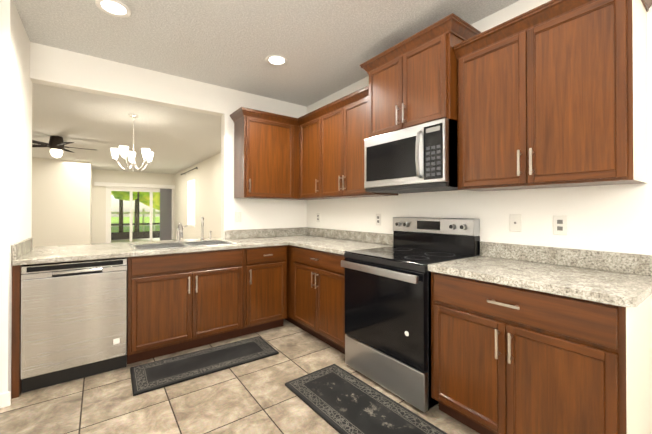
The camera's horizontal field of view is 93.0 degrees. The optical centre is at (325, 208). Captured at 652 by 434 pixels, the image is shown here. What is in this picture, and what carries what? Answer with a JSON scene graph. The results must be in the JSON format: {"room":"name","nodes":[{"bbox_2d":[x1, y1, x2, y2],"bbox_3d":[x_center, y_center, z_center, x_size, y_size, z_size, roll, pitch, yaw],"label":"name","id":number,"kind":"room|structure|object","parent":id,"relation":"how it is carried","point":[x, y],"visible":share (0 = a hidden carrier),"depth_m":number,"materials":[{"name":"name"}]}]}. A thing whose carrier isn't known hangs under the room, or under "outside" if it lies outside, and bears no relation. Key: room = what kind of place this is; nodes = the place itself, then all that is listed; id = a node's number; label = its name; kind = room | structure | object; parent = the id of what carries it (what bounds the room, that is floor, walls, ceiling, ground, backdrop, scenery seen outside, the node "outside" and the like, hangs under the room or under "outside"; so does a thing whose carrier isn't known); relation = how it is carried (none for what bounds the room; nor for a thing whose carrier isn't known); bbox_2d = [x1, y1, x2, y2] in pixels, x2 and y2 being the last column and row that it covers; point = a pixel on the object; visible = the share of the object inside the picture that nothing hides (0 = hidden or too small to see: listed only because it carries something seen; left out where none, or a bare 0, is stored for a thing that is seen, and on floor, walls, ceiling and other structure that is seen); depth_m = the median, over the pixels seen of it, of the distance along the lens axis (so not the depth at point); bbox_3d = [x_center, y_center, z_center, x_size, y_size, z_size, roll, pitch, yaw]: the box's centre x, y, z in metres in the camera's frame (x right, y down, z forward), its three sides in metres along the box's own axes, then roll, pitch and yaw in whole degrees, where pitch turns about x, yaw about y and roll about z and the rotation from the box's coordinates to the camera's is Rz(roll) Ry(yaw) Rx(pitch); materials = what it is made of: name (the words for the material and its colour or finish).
{"room":"kitchen","nodes":[
{"label":"kitchen","id":0,"kind":"room"},
{"bbox_2d":[0,0,31,392],"bbox_3d":[-3.030,-0.063,1.741,1.900,2.628,0.820,0,0,-36],"label":"wall block","id":1,"kind":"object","parent":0,"point":[15,153],"visible":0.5,"depth_m":2.02,"materials":[{"name":"white paint"}]},
{"bbox_2d":[0,391,10,407],"bbox_3d":[-2.778,1.204,1.401,1.914,0.090,0.014,0,0,-36],"label":"baseboard","id":2,"kind":"structure","parent":1,"relation":"attached to","point":[5,399],"depth_m":1.95,"materials":[{"name":"white"}]},
{"bbox_2d":[32,157,91,248],"bbox_3d":[-8.217,-0.020,9.035,2.150,2.628,2.120,0,0,-36],"label":"wall jog","id":3,"kind":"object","parent":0,"point":[61,202],"visible":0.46,"depth_m":8.45,"materials":[{"name":"beige paint"}]},
{"bbox_2d":[91,169,174,243],"bbox_3d":[-6.864,-0.007,11.266,2.670,2.628,0.120,0,0,-36],"label":"wall","id":4,"kind":"structure","parent":0,"point":[98,231],"depth_m":10.64,"materials":[{"name":"beige paint"}]},
{"bbox_2d":[108,188,159,242],"bbox_3d":[-6.771,0.293,11.332,2.000,2.030,0.060,0,0,-36],"label":"sliding door","id":5,"kind":"structure","parent":4,"relation":"in","point":[132,190],"depth_m":11.15,"materials":[{"name":"white"}]},
{"bbox_2d":[94,182,174,188],"bbox_3d":[-6.816,-0.828,11.161,2.478,0.130,0.087,0,0,-36],"label":"valance","id":6,"kind":"object","parent":4,"relation":"attached to","point":[133,185],"visible":0.98,"depth_m":11.04,"materials":[{"name":"white"}]},
{"bbox_2d":[106,186,172,242],"bbox_3d":[-6.732,0.262,11.278,2.120,2.090,0.011,0,0,-36],"label":"door frame","id":7,"kind":"structure","parent":4,"relation":"attached to","point":[107,187],"depth_m":10.70,"materials":[{"name":"white wood"}]},
{"bbox_2d":[160,188,171,239],"bbox_3d":[-6.062,0.240,11.703,0.414,1.980,0.081,0,0,-36],"label":"vertical blinds","id":8,"kind":"object","parent":4,"relation":"attached to","point":[165,214],"visible":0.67,"depth_m":11.69,"materials":[{"name":"grey"}]},
{"bbox_2d":[30,42,306,238],"bbox_3d":[-1.292,-0.053,3.447,2.920,2.628,0.120,0,0,-36],"label":"wall","id":9,"kind":"structure","parent":0,"point":[57,67],"depth_m":3.29,"materials":[{"name":"white paint"}]},
{"bbox_2d":[235,212,241,221],"bbox_3d":[-1.009,0.097,3.571,0.072,0.116,0.012,0,0,-36],"label":"electrical outlet","id":10,"kind":"object","parent":9,"relation":"attached to","point":[238,216],"visible":1,"depth_m":3.57,"materials":[{"name":"white plastic"}]},
{"bbox_2d":[234,107,293,199],"bbox_3d":[-0.718,-0.589,3.593,0.595,0.946,0.322,0,0,-36],"label":"upper cabinet","id":11,"kind":"object","parent":9,"relation":"attached to","point":[263,141],"depth_m":3.45,"materials":[{"name":"brown wood"}]},
{"bbox_2d":[174,152,220,239],"bbox_3d":[-3.034,-0.025,8.195,0.120,2.628,9.600,0,0,-36],"label":"wall","id":12,"kind":"structure","parent":0,"point":[208,189],"depth_m":8.77,"materials":[{"name":"beige paint"}]},
{"bbox_2d":[188,180,194,226],"bbox_3d":[-4.245,-0.161,9.807,0.110,1.440,1.030,0,0,-36],"label":"dining room window","id":13,"kind":"structure","parent":12,"relation":"in","point":[191,201],"depth_m":9.79,"materials":[{"name":"white"}]},
{"bbox_2d":[0,319,479,433],"bbox_3d":[-3.295,1.297,4.464,5.100,0.060,15.340,0,0,-36],"label":"floor","id":14,"kind":"structure","parent":0,"point":[256,397],"depth_m":1.99,"materials":[{"name":"tile"}]},
{"bbox_2d":[11,265,21,398],"bbox_3d":[-2.235,0.817,2.294,0.038,0.875,0.612,0,0,-36],"label":"cabinet filler","id":15,"kind":"object","parent":14,"relation":"on","point":[16,385],"visible":0.36,"depth_m":2.05,"materials":[{"name":"brown wood"}]},
{"bbox_2d":[20,257,126,392],"bbox_3d":[-1.969,0.821,2.477,0.601,0.868,0.618,0,0,-36],"label":"dishwasher","id":16,"kind":"object","parent":14,"relation":"on","point":[73,320],"visible":0.98,"depth_m":2.21,"materials":[{"name":"grey metal"}]},
{"bbox_2d":[127,248,243,363],"bbox_3d":[-1.337,0.821,2.927,0.943,0.875,0.651,0,0,-36],"label":"base cabinet","id":17,"kind":"object","parent":14,"relation":"on","point":[178,302],"visible":0.98,"depth_m":2.66,"materials":[{"name":"brown wood"}]},
{"bbox_2d":[130,336,278,395],"bbox_3d":[-0.966,1.246,2.538,1.070,0.018,0.430,0,0,-35],"label":"area rug","id":18,"kind":"object","parent":14,"relation":"on","point":[151,376],"visible":0.94,"depth_m":2.47,"materials":[{"name":"grey fabric"}]},
{"bbox_2d":[241,245,286,335],"bbox_3d":[-0.763,0.823,3.348,0.474,0.875,0.651,0,0,-36],"label":"base cabinet","id":19,"kind":"object","parent":14,"relation":"on","point":[265,288],"visible":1,"depth_m":3.11,"materials":[{"name":"brown wood"}]},
{"bbox_2d":[285,245,292,320],"bbox_3d":[-0.288,0.825,3.642,0.618,0.876,0.738,0,0,-36],"label":"cabinet filler","id":20,"kind":"object","parent":14,"relation":"on","point":[289,248],"depth_m":3.29,"materials":[{"name":"brown wood"}]},
{"bbox_2d":[12,227,392,265],"bbox_3d":[-0.970,0.311,2.820,2.695,0.140,1.870,0,0,-36],"label":"countertop","id":21,"kind":"structure","parent":20,"relation":"on","point":[340,242],"depth_m":2.89,"materials":[{"name":"stone"}]},
{"bbox_2d":[129,239,237,250],"bbox_3d":[-1.348,0.443,2.945,0.860,0.212,0.510,0,0,-36],"label":"sink","id":22,"kind":"object","parent":21,"relation":"in","point":[153,246],"visible":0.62,"depth_m":2.99,"materials":[{"name":"silver metal"}]},
{"bbox_2d":[175,217,211,241],"bbox_3d":[-1.325,0.212,3.150,0.358,0.252,0.193,0,0,-36],"label":"faucet","id":23,"kind":"object","parent":21,"relation":"on","point":[179,236],"visible":1,"depth_m":3.11,"materials":[{"name":"silver metal"}]},
{"bbox_2d":[289,246,346,353],"bbox_3d":[0.165,0.821,3.024,0.618,0.876,0.866,0,0,-36],"label":"base cabinet","id":24,"kind":"object","parent":14,"relation":"on","point":[316,293],"depth_m":2.82,"materials":[{"name":"brown wood"}]},
{"bbox_2d":[285,364,446,433],"bbox_3d":[0.211,1.242,1.912,0.460,0.018,1.060,0,0,-38],"label":"area rug","id":25,"kind":"object","parent":14,"relation":"on","point":[340,400],"visible":1,"depth_m":1.93,"materials":[{"name":"grey fabric"}]},
{"bbox_2d":[341,217,479,411],"bbox_3d":[0.610,0.664,2.338,0.708,1.180,0.756,0,0,-36],"label":"range","id":26,"kind":"object","parent":14,"relation":"on","point":[387,318],"visible":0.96,"depth_m":2.16,"materials":[{"name":"grey"}]},
{"bbox_2d":[431,271,651,433],"bbox_3d":[1.117,0.813,1.695,0.651,0.875,0.869,0,0,-36],"label":"base cabinet","id":27,"kind":"object","parent":14,"relation":"on","point":[506,359],"visible":1,"depth_m":1.43,"materials":[{"name":"brown wood"}]},
{"bbox_2d":[428,241,651,306],"bbox_3d":[1.133,0.305,1.693,0.633,0.140,0.894,0,0,-36],"label":"countertop","id":28,"kind":"structure","parent":27,"relation":"on","point":[618,279],"depth_m":1.62,"materials":[{"name":"stone"}]},
{"bbox_2d":[13,0,518,173],"bbox_3d":[-3.295,-1.421,4.480,5.100,0.120,15.340,0,0,-36],"label":"ceiling","id":29,"kind":"structure","parent":0,"point":[325,48],"depth_m":2.68,"materials":[{"name":"white paint"}]},
{"bbox_2d":[32,136,93,157],"bbox_3d":[-5.047,-1.153,5.843,1.159,0.400,1.197,0,0,-36],"label":"ceiling fan","id":30,"kind":"object","parent":29,"relation":"hanging from","point":[55,145],"visible":0.96,"depth_m":5.75,"materials":[{"name":"grey metal"}]},
{"bbox_2d":[95,0,131,17],"bbox_3d":[-1.449,-1.369,2.113,0.208,0.009,0.208,0,0,-36],"label":"recessed light","id":31,"kind":"object","parent":29,"relation":"in","point":[115,8],"visible":0.98,"depth_m":2.11,"materials":[{"name":"white"}]},
{"bbox_2d":[110,114,153,170],"bbox_3d":[-2.812,-0.949,4.508,0.544,0.822,0.528,0,0,-36],"label":"chandelier","id":32,"kind":"object","parent":29,"relation":"hanging from","point":[147,154],"visible":1,"depth_m":4.43,"materials":[{"name":"white glass"}]},
{"bbox_2d":[265,55,287,65],"bbox_3d":[-0.455,-1.365,2.853,0.208,0.009,0.208,0,0,-36],"label":"recessed light","id":33,"kind":"object","parent":29,"relation":"in","point":[276,60],"visible":1,"depth_m":2.85,"materials":[{"name":"white"}]},
{"bbox_2d":[307,0,651,254],"bbox_3d":[1.463,-0.062,1.970,0.220,2.628,5.520,0,0,-36],"label":"wall","id":34,"kind":"structure","parent":0,"point":[612,218],"depth_m":2.00,"materials":[{"name":"white paint"}]},
{"bbox_2d":[298,113,313,199],"bbox_3d":[-0.058,-0.589,3.587,0.322,0.946,0.504,0,0,-36],"label":"upper cabinet","id":35,"kind":"object","parent":34,"relation":"attached to","point":[305,123],"depth_m":3.55,"materials":[{"name":"brown wood"}]},
{"bbox_2d":[314,85,397,199],"bbox_3d":[0.291,-0.592,3.110,0.322,0.946,0.842,0,0,-36],"label":"upper cabinet","id":36,"kind":"object","parent":34,"relation":"attached to","point":[316,154],"depth_m":3.02,"materials":[{"name":"brown wood"}]},
{"bbox_2d":[376,214,380,224],"bbox_3d":[0.519,0.109,3.064,0.008,0.116,0.072,0,0,-36],"label":"electrical outlet","id":37,"kind":"object","parent":34,"relation":"attached to","point":[378,219],"visible":1,"depth_m":3.06,"materials":[{"name":"white plastic"}]},
{"bbox_2d":[360,13,481,137],"bbox_3d":[0.721,-0.909,2.429,0.436,0.645,0.864,0,0,-36],"label":"upper cabinet","id":38,"kind":"object","parent":34,"relation":"attached to","point":[413,80],"visible":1,"depth_m":2.21,"materials":[{"name":"brown wood"}]},
{"bbox_2d":[364,118,457,193],"bbox_3d":[0.699,-0.363,2.410,0.490,0.445,0.756,0,0,-36],"label":"microwave","id":39,"kind":"object","parent":38,"relation":"attached to","point":[423,157],"visible":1,"depth_m":2.20,"materials":[{"name":"grey metal"}]},
{"bbox_2d":[510,214,521,231],"bbox_3d":[1.258,0.095,2.054,0.009,0.116,0.072,0,0,-36],"label":"light switch","id":40,"kind":"object","parent":34,"relation":"attached to","point":[515,222],"visible":1,"depth_m":2.05,"materials":[{"name":"white plastic"}]},
{"bbox_2d":[453,0,651,190],"bbox_3d":[1.245,-0.600,1.778,0.356,0.946,0.900,0,0,-36],"label":"upper cabinet","id":41,"kind":"object","parent":34,"relation":"attached to","point":[552,94],"visible":1,"depth_m":1.61,"materials":[{"name":"brown wood"}]},
{"bbox_2d":[553,215,567,234],"bbox_3d":[1.404,0.100,1.855,0.008,0.116,0.072,0,0,-36],"label":"electrical outlet","id":42,"kind":"object","parent":34,"relation":"attached to","point":[560,225],"visible":1,"depth_m":1.85,"materials":[{"name":"white plastic"}]},
{"label":"outside","id":43,"kind":"structure","parent":0,"visible":0},
{"bbox_2d":[111,238,159,242],"bbox_3d":[-8.031,1.350,12.200,6.000,0.065,2.780,0,0,-36],"label":"lanai","id":44,"kind":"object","parent":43,"point":[136,240],"depth_m":12.78,"materials":[{"name":"grey concrete"}]},
{"bbox_2d":[111,185,193,239],"bbox_3d":[-8.794,0.057,13.248,5.870,2.533,0.070,0,0,-36],"label":"frame","id":45,"kind":"object","parent":44,"relation":"on","point":[141,234],"depth_m":13.60,"materials":[{"name":"brown metal"}]},
{"bbox_2d":[111,217,191,232],"bbox_3d":[-15.029,1.479,24.291,80.000,0.050,90.000,0,0,-36],"label":"ground","id":46,"kind":"structure","parent":43,"point":[126,220],"depth_m":33.35,"materials":[{"name":"green plant"}]},
{"bbox_2d":[119,199,122,231],"bbox_3d":[-12.008,-2.894,18.818,5.280,8.631,5.153,0,0,-36],"label":"tree","id":47,"kind":"object","parent":46,"relation":"on","point":[120,214],"depth_m":18.26,"materials":[{"name":"brown plant"}]},
{"bbox_2d":[111,191,149,231],"bbox_3d":[-10.186,-1.827,16.734,3.417,6.473,4.090,0,0,-36],"label":"tree","id":48,"kind":"object","parent":46,"relation":"on","point":[116,194],"depth_m":15.54,"materials":[{"name":"green plant"}]},
{"bbox_2d":[139,192,159,209],"bbox_3d":[-9.410,-1.578,18.199,4.504,5.991,4.285,0,0,-36],"label":"tree","id":49,"kind":"object","parent":46,"relation":"on","point":[147,201],"depth_m":16.94,"materials":[{"name":"green plant"}]},
{"bbox_2d":[111,209,194,230],"bbox_3d":[-11.705,0.715,19.293,23.550,1.420,0.100,0,0,-36],"label":"fence","id":50,"kind":"object","parent":46,"relation":"on","point":[154,213],"depth_m":19.41,"materials":[{"name":"white"}]}
]}

